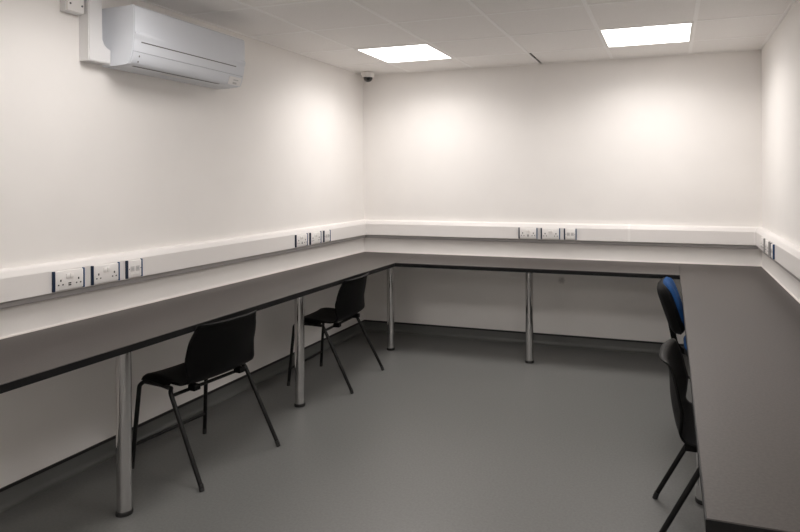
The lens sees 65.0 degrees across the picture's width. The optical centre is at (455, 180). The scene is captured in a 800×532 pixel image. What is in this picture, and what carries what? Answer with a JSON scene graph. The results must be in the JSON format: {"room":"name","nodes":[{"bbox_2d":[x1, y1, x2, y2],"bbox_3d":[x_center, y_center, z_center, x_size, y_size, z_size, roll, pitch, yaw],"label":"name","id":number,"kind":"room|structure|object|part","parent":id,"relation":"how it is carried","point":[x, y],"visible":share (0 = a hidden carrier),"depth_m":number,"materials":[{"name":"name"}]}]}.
{"room":"computer room","nodes":[
{"label":"computer room","id":0,"kind":"room"},
{"bbox_2d":[0,0,363,487],"bbox_3d":[-1.991,0.195,2.784,0.120,2.447,6.600,0,0,19],"label":"wall","id":1,"kind":"structure","parent":0,"point":[96,160],"depth_m":3.40,"materials":[{"name":"white paint"}]},
{"bbox_2d":[60,0,83,14],"bbox_3d":[-1.834,-0.866,2.990,0.051,0.130,0.092,0,0,19],"label":"box","id":2,"kind":"object","parent":1,"relation":"attached to","point":[75,7],"visible":1,"depth_m":2.97,"materials":[{"name":"white plastic"}]},
{"bbox_2d":[79,0,110,64],"bbox_3d":[-1.789,-0.780,3.102,0.062,0.394,0.128,0,0,19],"label":"duct","id":3,"kind":"object","parent":1,"relation":"attached to","point":[92,49],"visible":1,"depth_m":3.05,"materials":[{"name":"white plastic"}]},
{"bbox_2d":[102,4,245,88],"bbox_3d":[-1.554,-0.728,3.540,0.219,0.302,0.851,0,0,19],"label":"air conditioner","id":4,"kind":"object","parent":1,"relation":"attached to","point":[140,40],"visible":1,"depth_m":3.35,"materials":[{"name":"white plastic"}]},
{"bbox_3d":[-1.468,-0.763,3.510,0.038,0.232,0.848,0,0,19],"label":"panel","id":5,"kind":"part","parent":4,"relation":"part of","materials":[{"name":"white plastic"}]},
{"bbox_3d":[-1.361,-0.611,3.852,0.020,0.048,0.113,0,0,19],"label":"display panel","id":6,"kind":"part","parent":4,"relation":"part of","materials":[{"name":"white plastic"}]},
{"bbox_2d":[0,320,364,512],"bbox_3d":[-1.915,1.372,2.762,0.030,0.092,6.600,0,0,19],"label":"baseboard","id":7,"kind":"structure","parent":1,"relation":"attached to","point":[19,491],"depth_m":3.43,"materials":[{"name":"grey plastic"}]},
{"bbox_2d":[0,220,365,308],"bbox_3d":[-1.682,0.464,3.419,0.049,0.168,5.199,0,0,19],"label":"dado trunking","id":8,"kind":"object","parent":1,"relation":"attached to","point":[20,285],"visible":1,"depth_m":3.52,"materials":[{"name":"white plastic"}]},
{"bbox_2d":[52,267,84,292],"bbox_3d":[-1.816,0.468,2.934,0.016,0.094,0.162,0,0,19],"label":"double socket","id":9,"kind":"object","parent":8,"relation":"attached to","point":[74,278],"visible":1,"depth_m":2.93,"materials":[{"name":"white plastic"}]},
{"bbox_3d":[-1.842,0.468,2.862,0.013,0.094,0.010,0,0,19],"label":"edge trim","id":10,"kind":"part","parent":9,"relation":"part of","materials":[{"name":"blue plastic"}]},
{"bbox_3d":[-1.792,0.467,3.008,0.013,0.094,0.006,0,0,19],"label":"edge trim","id":11,"kind":"part","parent":9,"relation":"part of","materials":[{"name":"blue"}]},
{"bbox_2d":[91,262,119,284],"bbox_3d":[-1.750,0.467,3.126,0.016,0.094,0.162,0,0,19],"label":"double socket","id":12,"kind":"object","parent":8,"relation":"attached to","point":[107,272],"visible":1,"depth_m":3.12,"materials":[{"name":"white plastic"}]},
{"bbox_3d":[-1.776,0.467,3.054,0.013,0.094,0.010,0,0,19],"label":"edge trim","id":13,"kind":"part","parent":12,"relation":"part of","materials":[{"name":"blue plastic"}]},
{"bbox_3d":[-1.726,0.467,3.200,0.013,0.094,0.006,0,0,19],"label":"edge trim","id":14,"kind":"part","parent":12,"relation":"part of","materials":[{"name":"blue"}]},
{"bbox_2d":[125,258,142,278],"bbox_3d":[-1.694,0.466,3.293,0.013,0.094,0.104,0,0,19],"label":"socket","id":15,"kind":"object","parent":8,"relation":"attached to","point":[133,268],"visible":1,"depth_m":3.28,"materials":[{"name":"white plastic"}]},
{"bbox_3d":[-1.710,0.467,3.248,0.013,0.094,0.010,0,0,19],"label":"edge trim","id":16,"kind":"part","parent":15,"relation":"part of","materials":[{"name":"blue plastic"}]},
{"bbox_3d":[-1.679,0.466,3.339,0.013,0.094,0.006,0,0,19],"label":"edge trim","id":17,"kind":"part","parent":15,"relation":"part of","materials":[{"name":"blue"}]},
{"bbox_2d":[295,233,307,246],"bbox_3d":[-1.179,0.462,4.789,0.016,0.094,0.162,0,0,19],"label":"double socket","id":18,"kind":"object","parent":8,"relation":"attached to","point":[300,240],"visible":1,"depth_m":4.78,"materials":[{"name":"white plastic"}]},
{"bbox_2d":[309,231,320,244],"bbox_3d":[-1.114,0.461,4.978,0.016,0.094,0.162,0,0,19],"label":"double socket","id":19,"kind":"object","parent":8,"relation":"attached to","point":[315,237],"visible":1,"depth_m":4.96,"materials":[{"name":"white plastic"}]},
{"bbox_2d":[323,230,330,241],"bbox_3d":[-1.058,0.460,5.144,0.013,0.094,0.104,0,0,19],"label":"socket","id":20,"kind":"object","parent":8,"relation":"attached to","point":[326,234],"visible":1,"depth_m":5.14,"materials":[{"name":"white plastic"}]},
{"bbox_2d":[0,330,704,531],"bbox_3d":[-0.322,1.461,2.216,3.636,0.100,6.840,0,0,19],"label":"floor","id":21,"kind":"structure","parent":0,"point":[452,434],"depth_m":3.19,"materials":[{"name":"grey plastic"}]},
{"bbox_2d":[132,310,280,491],"bbox_3d":[-1.271,1.050,3.174,0.515,0.736,0.544,0,0,24],"label":"chair","id":22,"kind":"object","parent":21,"relation":"on","point":[214,349],"visible":1,"depth_m":3.06,"materials":[{"name":"black plastic"}]},
{"bbox_3d":[-1.560,1.193,3.067,0.077,0.423,0.026,0,0,-11],"label":"leg","id":23,"kind":"part","parent":22,"relation":"part of","materials":[{"name":"black paint"}]},
{"bbox_3d":[-1.438,0.991,3.025,0.216,0.023,0.032,0,0,31],"label":"rail","id":24,"kind":"part","parent":22,"relation":"part of","materials":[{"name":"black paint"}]},
{"bbox_3d":[-1.256,1.193,2.894,0.252,0.429,0.036,0,0,33],"label":"leg","id":25,"kind":"part","parent":22,"relation":"part of","materials":[{"name":"black paint"}]},
{"bbox_3d":[-1.384,1.192,3.462,0.026,0.423,0.077,0,0,-31],"label":"leg","id":26,"kind":"part","parent":22,"relation":"part of","materials":[{"name":"black paint"}]},
{"bbox_3d":[-1.052,1.192,3.350,0.252,0.429,0.036,0,0,15],"label":"leg","id":27,"kind":"part","parent":22,"relation":"part of","materials":[{"name":"black paint"}]},
{"bbox_2d":[0,251,423,517],"bbox_3d":[-1.414,1.045,3.329,0.610,0.740,5.200,0,0,19],"label":"desk","id":28,"kind":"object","parent":21,"relation":"on","point":[33,356],"depth_m":2.98,"materials":[{"name":"grey laminate"}]},
{"bbox_3d":[-1.406,1.061,2.649,0.060,0.689,0.060,0,0,19],"label":"leg","id":29,"kind":"part","parent":28,"relation":"part of","materials":[{"name":"silver metal"}]},
{"bbox_3d":[-0.975,1.057,3.906,0.060,0.689,0.060,0,0,19],"label":"leg","id":30,"kind":"part","parent":28,"relation":"part of","materials":[{"name":"silver metal"}]},
{"bbox_3d":[-0.536,1.053,5.183,0.060,0.689,0.060,0,0,19],"label":"leg","id":31,"kind":"part","parent":28,"relation":"part of","materials":[{"name":"silver metal"}]},
{"bbox_2d":[287,273,383,393],"bbox_3d":[-0.847,1.046,4.441,0.515,0.736,0.544,0,0,16],"label":"chair","id":32,"kind":"object","parent":21,"relation":"on","point":[350,296],"visible":0.94,"depth_m":4.31,"materials":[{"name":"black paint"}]},
{"bbox_3d":[-1.118,1.189,4.295,0.077,0.423,0.026,0,0,-19],"label":"leg","id":33,"kind":"part","parent":32,"relation":"part of","materials":[{"name":"black paint"}]},
{"bbox_3d":[-0.991,0.987,4.270,0.216,0.023,0.032,0,0,23],"label":"rail","id":34,"kind":"part","parent":32,"relation":"part of","materials":[{"name":"black metal"}]},
{"bbox_3d":[-0.998,1.188,4.710,0.026,0.423,0.077,0,0,-39],"label":"leg","id":35,"kind":"part","parent":32,"relation":"part of","materials":[{"name":"black paint"}]},
{"bbox_3d":[-0.793,1.189,4.165,0.252,0.429,0.036,0,0,25],"label":"leg","id":36,"kind":"part","parent":32,"relation":"part of","materials":[{"name":"black paint"}]},
{"bbox_3d":[-0.653,1.187,4.645,0.252,0.429,0.036,0,0,7],"label":"leg","id":37,"kind":"part","parent":32,"relation":"part of","materials":[{"name":"black paint"}]},
{"bbox_2d":[395,253,679,363],"bbox_3d":[0.648,1.032,5.033,2.187,0.740,0.638,0,0,19],"label":"desk","id":38,"kind":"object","parent":21,"relation":"on","point":[528,265],"depth_m":4.87,"materials":[{"name":"grey laminate"}]},
{"bbox_3d":[0.570,1.048,4.803,0.060,0.689,0.060,0,0,19],"label":"leg","id":39,"kind":"part","parent":38,"relation":"part of","materials":[{"name":"silver metal"}]},
{"bbox_2d":[657,277,687,355],"bbox_3d":[1.479,0.984,3.466,0.680,0.834,0.541,0,0,19],"label":"office chair","id":40,"kind":"object","parent":21,"relation":"on","point":[667,291],"visible":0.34,"depth_m":3.38,"materials":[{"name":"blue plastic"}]},
{"bbox_2d":[663,277,684,326],"bbox_3d":[1.243,0.699,3.547,0.072,0.280,0.400,-20,-6,18],"label":"chair backrest","id":41,"kind":"object","parent":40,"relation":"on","point":[672,303],"depth_m":3.37,"materials":[{"name":"blue fabric"}]},
{"bbox_2d":[652,338,699,531],"bbox_3d":[1.009,1.041,2.421,0.515,0.736,0.544,0,0,22],"label":"chair","id":42,"kind":"object","parent":21,"relation":"on","point":[670,353],"visible":0.49,"depth_m":2.43,"materials":[{"name":"black paint"}]},
{"bbox_3d":[0.986,1.183,2.701,0.252,0.429,0.036,0,0,31],"label":"leg","id":43,"kind":"part","parent":42,"relation":"part of","materials":[{"name":"black paint"}]},
{"bbox_3d":[0.797,1.185,2.239,0.252,0.429,0.036,0,0,13],"label":"leg","id":44,"kind":"part","parent":42,"relation":"part of","materials":[{"name":"black paint"}]},
{"bbox_2d":[679,263,799,531],"bbox_3d":[1.428,1.032,3.015,0.602,0.740,3.947,0,0,19],"label":"desk","id":45,"kind":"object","parent":21,"relation":"on","point":[742,325],"depth_m":1.98,"materials":[{"name":"grey laminate"}]},
{"bbox_3d":[1.670,1.044,4.411,0.060,0.689,0.060,0,0,19],"label":"leg","id":46,"kind":"part","parent":45,"relation":"part of","materials":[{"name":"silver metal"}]},
{"bbox_3d":[1.081,1.050,2.722,0.060,0.689,0.060,0,0,19],"label":"leg","id":47,"kind":"part","parent":45,"relation":"part of","materials":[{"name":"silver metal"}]},
{"bbox_2d":[140,0,795,74],"bbox_3d":[-0.334,-1.030,2.211,3.636,0.092,6.840,0,0,19],"label":"ceiling","id":48,"kind":"structure","parent":0,"point":[476,33],"depth_m":3.99,"materials":[{"name":"tile"}]},
{"bbox_2d":[361,71,374,81],"bbox_3d":[-0.799,-0.943,5.718,0.120,0.088,0.120,0,0,19],"label":"dome camera","id":49,"kind":"object","parent":48,"relation":"attached to","point":[367,76],"visible":1,"depth_m":5.68,"materials":[{"name":"white plastic"}]},
{"bbox_2d":[354,43,453,62],"bbox_3d":[-0.384,-0.997,4.882,0.592,0.026,0.592,0,0,19],"label":"recessed light","id":50,"kind":"object","parent":48,"relation":"in","point":[413,52],"visible":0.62,"depth_m":4.86,"materials":[{"name":"white plastic"}]},
{"bbox_2d":[598,22,693,47],"bbox_3d":[1.318,-1.004,4.297,0.592,0.026,0.592,0,0,19],"label":"recessed light","id":51,"kind":"object","parent":48,"relation":"in","point":[674,32],"visible":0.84,"depth_m":4.26,"materials":[{"name":"white plastic"}]},
{"bbox_2d":[363,50,761,343],"bbox_3d":[0.763,0.177,5.391,3.636,2.447,0.120,0,0,19],"label":"wall","id":52,"kind":"structure","parent":0,"point":[672,139],"depth_m":5.28,"materials":[{"name":"white paint"}]},
{"bbox_2d":[365,320,686,356],"bbox_3d":[0.744,1.355,5.322,3.396,0.092,0.030,0,0,19],"label":"baseboard","id":53,"kind":"structure","parent":52,"relation":"attached to","point":[623,345],"depth_m":5.40,"materials":[{"name":"grey plastic"}]},
{"bbox_2d":[364,219,759,248],"bbox_3d":[0.737,0.449,5.311,3.394,0.169,0.050,0,0,19],"label":"dado trunking","id":54,"kind":"object","parent":52,"relation":"attached to","point":[737,237],"visible":0.83,"depth_m":5.18,"materials":[{"name":"white plastic"}]},
{"bbox_2d":[518,227,536,238],"bbox_3d":[0.619,0.452,5.319,0.162,0.094,0.016,0,0,19],"label":"double socket","id":55,"kind":"object","parent":54,"relation":"attached to","point":[522,232],"visible":1,"depth_m":5.32,"materials":[{"name":"white plastic"}]},
{"bbox_2d":[541,228,559,239],"bbox_3d":[0.801,0.452,5.257,0.162,0.094,0.016,0,0,19],"label":"double socket","id":56,"kind":"object","parent":54,"relation":"attached to","point":[546,233],"visible":1,"depth_m":5.25,"materials":[{"name":"white plastic"}]},
{"bbox_2d":[564,228,576,239],"bbox_3d":[0.959,0.451,5.204,0.104,0.094,0.013,0,0,19],"label":"socket","id":57,"kind":"object","parent":54,"relation":"attached to","point":[571,234],"visible":1,"depth_m":5.20,"materials":[{"name":"white plastic"}]},
{"bbox_2d":[761,0,799,300],"bbox_3d":[1.334,0.181,1.642,0.120,2.447,6.600,0,0,19],"label":"wall","id":58,"kind":"structure","parent":0,"point":[780,55],"depth_m":3.87,"materials":[{"name":"white paint"}]},
{"bbox_2d":[756,227,799,281],"bbox_3d":[1.686,0.449,2.925,0.049,0.168,3.944,0,0,19],"label":"dado trunking","id":59,"kind":"object","parent":58,"relation":"attached to","point":[787,254],"visible":0.81,"depth_m":3.63,"materials":[{"name":"white plastic"}]},
{"bbox_2d":[761,237,764,251],"bbox_3d":[2.143,0.447,4.350,0.016,0.094,0.151,0,0,19],"label":"double socket","id":60,"kind":"object","parent":59,"relation":"attached to","point":[762,238],"visible":0.98,"depth_m":4.28,"materials":[{"name":"white plastic"}]},
{"bbox_2d":[765,240,769,255],"bbox_3d":[2.072,0.448,4.141,0.016,0.094,0.151,0,0,19],"label":"double socket","id":61,"kind":"object","parent":59,"relation":"attached to","point":[767,243],"visible":0.94,"depth_m":4.11,"materials":[{"name":"white plastic"}]},
{"bbox_2d":[770,243,774,259],"bbox_3d":[2.004,0.448,3.942,0.013,0.094,0.104,0,0,19],"label":"socket","id":62,"kind":"object","parent":59,"relation":"attached to","point":[772,246],"visible":1,"depth_m":3.91,"materials":[{"name":"white plastic"}]},
{"bbox_3d":[1.989,0.448,3.896,0.013,0.094,0.006,0,0,19],"label":"edge trim","id":63,"kind":"part","parent":62,"relation":"part of","materials":[{"name":"black"}]}
]}

